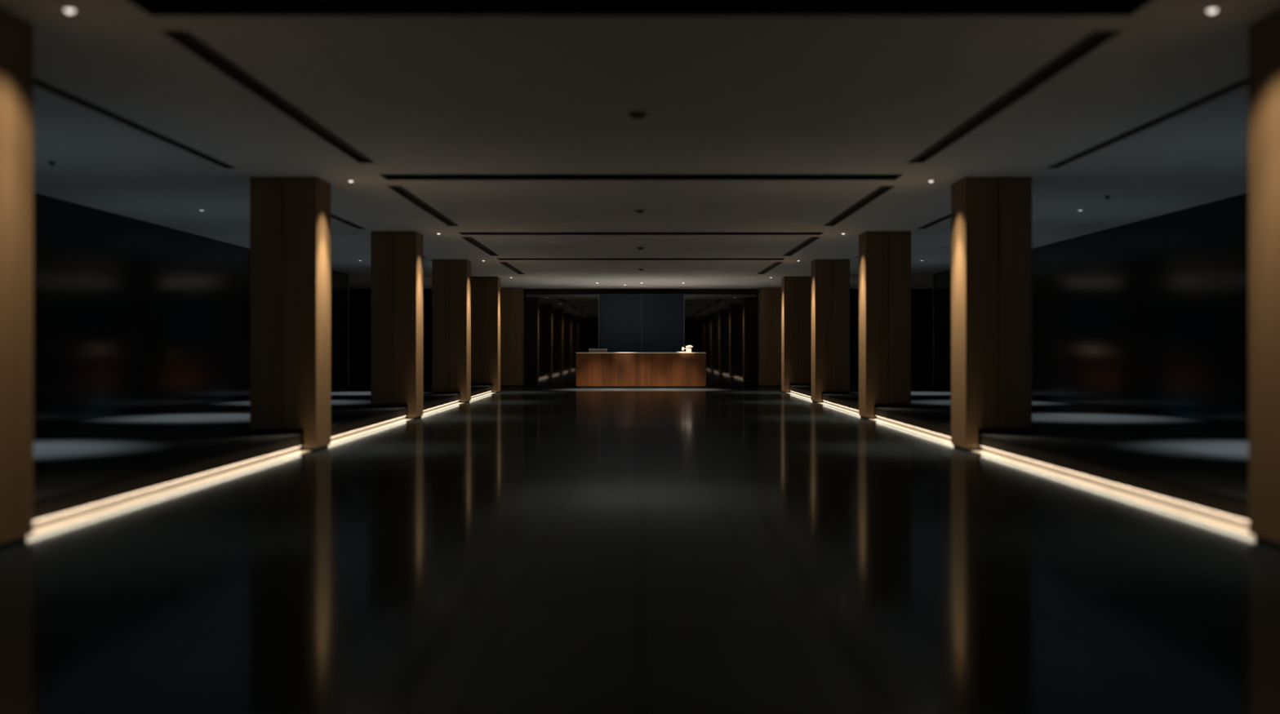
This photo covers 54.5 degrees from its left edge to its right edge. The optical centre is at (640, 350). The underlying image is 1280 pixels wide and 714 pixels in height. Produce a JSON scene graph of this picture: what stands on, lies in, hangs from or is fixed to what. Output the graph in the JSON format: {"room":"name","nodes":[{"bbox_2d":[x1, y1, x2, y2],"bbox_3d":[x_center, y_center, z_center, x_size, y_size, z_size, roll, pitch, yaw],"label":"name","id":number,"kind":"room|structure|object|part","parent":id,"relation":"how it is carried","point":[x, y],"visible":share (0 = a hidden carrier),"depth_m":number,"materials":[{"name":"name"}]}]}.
{"room":"lobby","nodes":[
{"label":"lobby","id":0,"kind":"room"},
{"bbox_2d":[33,192,347,426],"bbox_3d":[-8.025,-0.430,14.735,0.250,3.240,37.470,0,0,0],"label":"wall","id":1,"kind":"structure","parent":0,"point":[131,316],"depth_m":19.27,"materials":[{"name":"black glass"}]},
{"bbox_2d":[347,274,349,386],"bbox_3d":[-8.025,-0.430,33.491,0.310,3.240,0.039,0,0,0],"label":"trim","id":2,"kind":"structure","parent":1,"relation":"attached to","point":[348,274],"depth_m":33.48,"materials":[{"name":"brown metal"}]},
{"bbox_2d":[0,385,1279,713],"bbox_3d":[0.000,1.290,18.844,28.400,0.200,46.087,0,0,0],"label":"floor","id":3,"kind":"structure","parent":0,"point":[524,549],"depth_m":6.39,"materials":[{"name":"stone"}]},
{"bbox_2d":[0,8,33,547],"bbox_3d":[-4.230,-0.429,7.499,0.780,3.238,0.700,0,0,0],"label":"wood column","id":4,"kind":"structure","parent":3,"relation":"on","point":[16,35],"depth_m":7.62,"materials":[{"name":"brown wood"}]},
{"bbox_2d":[27,384,495,537],"bbox_3d":[-5.891,1.087,15.722,4.013,0.205,39.345,0,0,0],"label":"raised platform","id":5,"kind":"object","parent":3,"relation":"on","point":[77,464],"depth_m":12.75,"materials":[{"name":"stone"}]},
{"bbox_3d":[-4.007,1.131,11.265,0.022,0.008,6.739,0,0,0],"label":"led strip","id":6,"kind":"part","parent":5,"relation":"part of","materials":[{"name":"white plastic"}]},
{"bbox_2d":[249,177,330,450],"bbox_3d":[-4.230,-0.429,15.030,0.780,3.238,0.700,0,0,0],"label":"wood column","id":7,"kind":"structure","parent":3,"relation":"on","point":[290,217],"depth_m":14.68,"materials":[{"name":"brown wood"}]},
{"bbox_2d":[370,231,422,418],"bbox_3d":[-4.270,-0.429,21.783,0.780,3.238,0.700,0,0,0],"label":"wood column","id":8,"kind":"structure","parent":3,"relation":"on","point":[396,257],"depth_m":21.43,"materials":[{"name":"brown wood"}]},
{"bbox_2d":[431,259,471,403],"bbox_3d":[-4.325,-0.429,28.389,0.780,3.238,0.700,0,0,0],"label":"wood column","id":9,"kind":"structure","parent":3,"relation":"on","point":[451,278],"depth_m":28.04,"materials":[{"name":"brown wood"}]},
{"bbox_2d":[471,276,500,392],"bbox_3d":[-4.385,-0.429,34.995,0.780,3.238,0.700,0,0,0],"label":"wood column","id":10,"kind":"structure","parent":3,"relation":"on","point":[485,291],"depth_m":34.64,"materials":[{"name":"brown wood"}]},
{"bbox_2d":[500,288,524,386],"bbox_3d":[-4.320,-0.429,41.307,0.780,3.238,0.700,0,0,0],"label":"wood column","id":11,"kind":"structure","parent":3,"relation":"on","point":[512,300],"depth_m":40.96,"materials":[{"name":"brown wood"}]},
{"bbox_2d":[575,352,706,387],"bbox_3d":[0.000,0.630,39.584,4.108,1.120,0.844,0,0,0],"label":"reception desk","id":12,"kind":"object","parent":3,"relation":"on","point":[593,370],"visible":1,"depth_m":39.17,"materials":[{"name":"brown wood"}]},
{"bbox_2d":[588,348,607,352],"bbox_3d":[-1.370,0.009,39.566,0.594,0.122,0.274,0,0,0],"label":"storage box","id":13,"kind":"object","parent":12,"relation":"on","point":[590,350],"visible":1,"depth_m":39.44,"materials":[{"name":"grey"}]},
{"bbox_3d":[-1.370,-0.027,39.566,0.594,0.051,0.274,0,0,0],"label":"lid","id":14,"kind":"part","parent":13,"relation":"part of","materials":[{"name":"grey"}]},
{"bbox_2d":[575,352,706,353],"bbox_3d":[0.000,0.087,39.584,4.108,0.035,0.844,0,0,0],"label":"countertop","id":15,"kind":"structure","parent":12,"relation":"on","point":[575,353],"depth_m":39.16,"materials":[{"name":"black stone"}]},
{"bbox_2d":[681,345,693,352],"bbox_3d":[1.478,-0.045,39.600,0.375,0.229,0.179,0,0,0],"label":"flower pot","id":16,"kind":"object","parent":12,"relation":"on","point":[688,349],"visible":1,"depth_m":39.53,"materials":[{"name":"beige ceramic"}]},
{"bbox_2d":[598,293,684,352],"bbox_3d":[0.015,-0.345,41.337,2.870,3.070,0.070,0,0,0],"label":"wall panel","id":17,"kind":"object","parent":3,"relation":"on","point":[627,322],"visible":0.57,"depth_m":41.31,"materials":[{"name":"grey paint"}]},
{"bbox_2d":[758,288,781,386],"bbox_3d":[4.320,-0.429,41.307,0.780,3.238,0.700,0,0,0],"label":"wood column","id":18,"kind":"structure","parent":3,"relation":"on","point":[769,299],"depth_m":40.96,"materials":[{"name":"brown wood"}]},
{"bbox_2d":[781,276,811,392],"bbox_3d":[4.385,-0.429,34.995,0.780,3.238,0.700,0,0,0],"label":"wood column","id":19,"kind":"structure","parent":3,"relation":"on","point":[796,291],"depth_m":34.64,"materials":[{"name":"brown wood"}]},
{"bbox_2d":[811,259,849,403],"bbox_3d":[4.325,-0.429,28.389,0.780,3.238,0.700,0,0,0],"label":"wood column","id":20,"kind":"structure","parent":3,"relation":"on","point":[830,278],"depth_m":28.04,"materials":[{"name":"brown wood"}]},
{"bbox_2d":[858,231,911,418],"bbox_3d":[4.270,-0.429,21.783,0.780,3.238,0.700,0,0,0],"label":"wood column","id":21,"kind":"structure","parent":3,"relation":"on","point":[884,257],"depth_m":21.43,"materials":[{"name":"brown wood"}]},
{"bbox_2d":[951,177,1031,450],"bbox_3d":[4.230,-0.429,15.030,0.780,3.238,0.700,0,0,0],"label":"wood column","id":22,"kind":"structure","parent":3,"relation":"on","point":[991,217],"depth_m":14.68,"materials":[{"name":"brown wood"}]},
{"bbox_2d":[786,384,1254,537],"bbox_3d":[5.891,1.087,15.722,4.013,0.205,39.345,0,0,0],"label":"raised platform","id":23,"kind":"object","parent":3,"relation":"on","point":[1199,464],"depth_m":12.75,"materials":[{"name":"stone"}]},
{"bbox_3d":[4.007,1.131,11.265,0.022,0.008,6.739,0,0,0],"label":"led strip","id":24,"kind":"part","parent":23,"relation":"part of","materials":[{"name":"white plastic"}]},
{"bbox_2d":[1248,9,1279,546],"bbox_3d":[4.230,-0.429,7.499,0.780,3.238,0.700,0,0,0],"label":"wood column","id":25,"kind":"structure","parent":3,"relation":"on","point":[1264,33],"depth_m":7.66,"materials":[{"name":"brown wood"}]},
{"bbox_2d":[0,0,1279,288],"bbox_3d":[0.000,-2.050,18.844,28.400,0.001,46.087,0,0,0],"label":"ceiling","id":26,"kind":"structure","parent":0,"point":[411,94],"depth_m":11.20,"materials":[{"name":"white paint"}]},
{"bbox_2d":[48,160,55,165],"bbox_3d":[-6.400,-2.026,13.500,0.072,0.045,0.072,0,0,0],"label":"ceiling detector","id":27,"kind":"object","parent":26,"relation":"attached to","point":[51,163],"visible":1,"depth_m":13.48,"materials":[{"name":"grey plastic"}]},
{"bbox_2d":[61,6,78,13],"bbox_3d":[-3.430,-2.037,7.459,0.096,0.025,0.096,0,0,0],"label":"recessed light","id":28,"kind":"object","parent":26,"relation":"in","point":[69,10],"visible":1,"depth_m":7.44,"materials":[{"name":"grey"}]},
{"bbox_2d":[33,76,235,168],"bbox_3d":[-4.620,-2.130,10.985,0.130,0.160,6.030,0,0,0],"label":"ceiling slot","id":29,"kind":"object","parent":26,"relation":"attached to","point":[38,82],"visible":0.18,"depth_m":11.22,"materials":[{"name":"grey paint"}]},
{"bbox_2d":[160,31,374,163],"bbox_3d":[-3.000,-2.130,10.785,0.180,0.160,5.630,0,0,0],"label":"ceiling slot","id":30,"kind":"object","parent":26,"relation":"attached to","point":[186,39],"visible":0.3,"depth_m":9.93,"materials":[{"name":"grey paint"}]},
{"bbox_2d":[330,213,364,228],"bbox_3d":[-4.720,-2.130,18.250,0.130,0.160,5.500,0,0,0],"label":"ceiling slot","id":31,"kind":"object","parent":26,"relation":"attached to","point":[333,216],"visible":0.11,"depth_m":20.10,"materials":[{"name":"grey paint"}]},
{"bbox_2d":[386,186,458,226],"bbox_3d":[-3.090,-2.130,18.000,0.180,0.160,5.000,0,0,0],"label":"ceiling slot","id":32,"kind":"object","parent":26,"relation":"attached to","point":[400,190],"visible":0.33,"depth_m":17.83,"materials":[{"name":"grey paint"}]},
{"bbox_2d":[461,236,497,255],"bbox_3d":[-3.170,-2.130,24.750,0.180,0.160,4.500,0,0,0],"label":"ceiling slot","id":33,"kind":"object","parent":26,"relation":"attached to","point":[471,240],"visible":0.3,"depth_m":24.84,"materials":[{"name":"grey paint"}]},
{"bbox_2d":[499,262,524,274],"bbox_3d":[-3.220,-2.130,31.200,0.180,0.160,4.600,0,0,0],"label":"ceiling slot","id":34,"kind":"object","parent":26,"relation":"attached to","point":[505,264],"visible":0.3,"depth_m":31.54,"materials":[{"name":"grey paint"}]},
{"bbox_3d":[-3.220,-2.125,31.200,0.024,0.090,4.600,0,0,0],"label":"blade","id":35,"kind":"part","parent":34,"relation":"part of","materials":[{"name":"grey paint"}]},
{"bbox_2d":[627,111,647,119],"bbox_3d":[-0.030,-2.026,10.750,0.170,0.045,0.170,0,0,0],"label":"ceiling detector","id":36,"kind":"object","parent":26,"relation":"attached to","point":[637,115],"visible":1,"depth_m":10.71,"materials":[{"name":"grey plastic"}]},
{"bbox_2d":[634,209,644,213],"bbox_3d":[-0.020,-2.026,18.200,0.150,0.045,0.150,0,0,0],"label":"ceiling detector","id":37,"kind":"object","parent":26,"relation":"attached to","point":[636,211],"visible":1,"depth_m":18.16,"materials":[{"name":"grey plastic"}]},
{"bbox_2d":[128,0,1152,15],"bbox_3d":[0.000,-2.130,7.360,6.000,0.160,0.500,0,0,0],"label":"ceiling slot","id":38,"kind":"object","parent":26,"relation":"attached to","point":[153,7],"visible":1,"depth_m":7.61,"materials":[{"name":"black paint"}]},
{"bbox_2d":[458,232,822,235],"bbox_3d":[0.000,-2.130,21.850,6.380,0.160,0.500,0,0,0],"label":"ceiling slot","id":39,"kind":"object","parent":26,"relation":"attached to","point":[461,233],"visible":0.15,"depth_m":22.10,"materials":[{"name":"black paint"}]},
{"bbox_2d":[378,173,903,180],"bbox_3d":[0.000,-2.130,14.720,6.120,0.160,0.500,0,0,0],"label":"ceiling slot","id":40,"kind":"object","parent":26,"relation":"attached to","point":[388,176],"visible":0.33,"depth_m":14.97,"materials":[{"name":"black paint"}]},
{"bbox_3d":[0.000,-2.125,14.720,6.120,0.090,0.024,0,0,0],"label":"blade","id":41,"kind":"part","parent":40,"relation":"part of","materials":[{"name":"black paint"}]},
{"bbox_2d":[497,258,784,260],"bbox_3d":[0.000,-2.130,28.000,6.460,0.160,0.500,0,0,0],"label":"ceiling slot","id":42,"kind":"object","parent":26,"relation":"attached to","point":[498,259],"visible":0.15,"depth_m":28.25,"materials":[{"name":"black paint"}]},
{"bbox_2d":[757,262,782,274],"bbox_3d":[3.220,-2.130,31.200,0.180,0.160,4.600,0,0,0],"label":"ceiling slot","id":43,"kind":"object","parent":26,"relation":"attached to","point":[775,264],"visible":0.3,"depth_m":31.56,"materials":[{"name":"grey paint"}]},
{"bbox_3d":[3.220,-2.125,31.200,0.024,0.090,4.600,0,0,0],"label":"blade","id":44,"kind":"part","parent":43,"relation":"part of","materials":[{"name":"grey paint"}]},
{"bbox_2d":[783,236,820,255],"bbox_3d":[3.170,-2.130,24.750,0.180,0.160,4.500,0,0,0],"label":"ceiling slot","id":45,"kind":"object","parent":26,"relation":"attached to","point":[811,239],"visible":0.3,"depth_m":24.86,"materials":[{"name":"grey paint"}]},
{"bbox_2d":[822,186,894,226],"bbox_3d":[3.090,-2.130,18.000,0.180,0.160,5.000,0,0,0],"label":"ceiling slot","id":46,"kind":"object","parent":26,"relation":"attached to","point":[881,190],"visible":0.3,"depth_m":17.84,"materials":[{"name":"grey paint"}]},
{"bbox_2d":[918,213,951,228],"bbox_3d":[4.720,-2.130,18.250,0.130,0.160,5.500,0,0,0],"label":"ceiling slot","id":47,"kind":"object","parent":26,"relation":"attached to","point":[948,216],"visible":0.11,"depth_m":20.10,"materials":[{"name":"grey paint"}]},
{"bbox_2d":[906,31,1121,163],"bbox_3d":[3.000,-2.130,10.785,0.180,0.160,5.630,0,0,0],"label":"ceiling slot","id":48,"kind":"object","parent":26,"relation":"attached to","point":[1095,39],"visible":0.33,"depth_m":9.91,"materials":[{"name":"grey paint"}]},
{"bbox_2d":[1046,76,1248,168],"bbox_3d":[4.620,-2.130,10.985,0.130,0.160,6.030,0,0,0],"label":"ceiling slot","id":49,"kind":"object","parent":26,"relation":"attached to","point":[1245,82],"visible":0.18,"depth_m":11.22,"materials":[{"name":"grey paint"}]},
{"bbox_2d":[1203,6,1221,13],"bbox_3d":[3.430,-2.037,7.459,0.096,0.025,0.096,0,0,0],"label":"recessed light","id":50,"kind":"object","parent":26,"relation":"in","point":[1211,10],"visible":1,"depth_m":7.44,"materials":[{"name":"grey"}]},
{"bbox_2d":[349,294,933,385],"bbox_3d":[0.000,-0.430,41.787,28.000,3.240,0.200,0,0,0],"label":"wall","id":51,"kind":"structure","parent":0,"point":[725,327],"depth_m":41.69,"materials":[{"name":"black glass"}]},
{"bbox_2d":[349,288,933,294],"bbox_3d":[0.000,-1.959,41.656,28.000,0.178,0.058,0,0,0],"label":"trim","id":52,"kind":"structure","parent":51,"relation":"attached to","point":[352,291],"depth_m":41.63,"materials":[{"name":"black"}]},
{"bbox_2d":[933,192,1248,426],"bbox_3d":[8.025,-0.430,14.735,0.250,3.240,37.470,0,0,0],"label":"wall","id":53,"kind":"structure","parent":0,"point":[1151,315],"depth_m":19.41,"materials":[{"name":"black glass"}]},
{"bbox_2d":[933,274,933,386],"bbox_3d":[8.025,-0.430,33.491,0.310,3.240,0.039,0,0,0],"label":"trim","id":54,"kind":"structure","parent":53,"relation":"attached to","point":[933,274],"depth_m":33.47,"materials":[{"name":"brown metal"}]}
]}

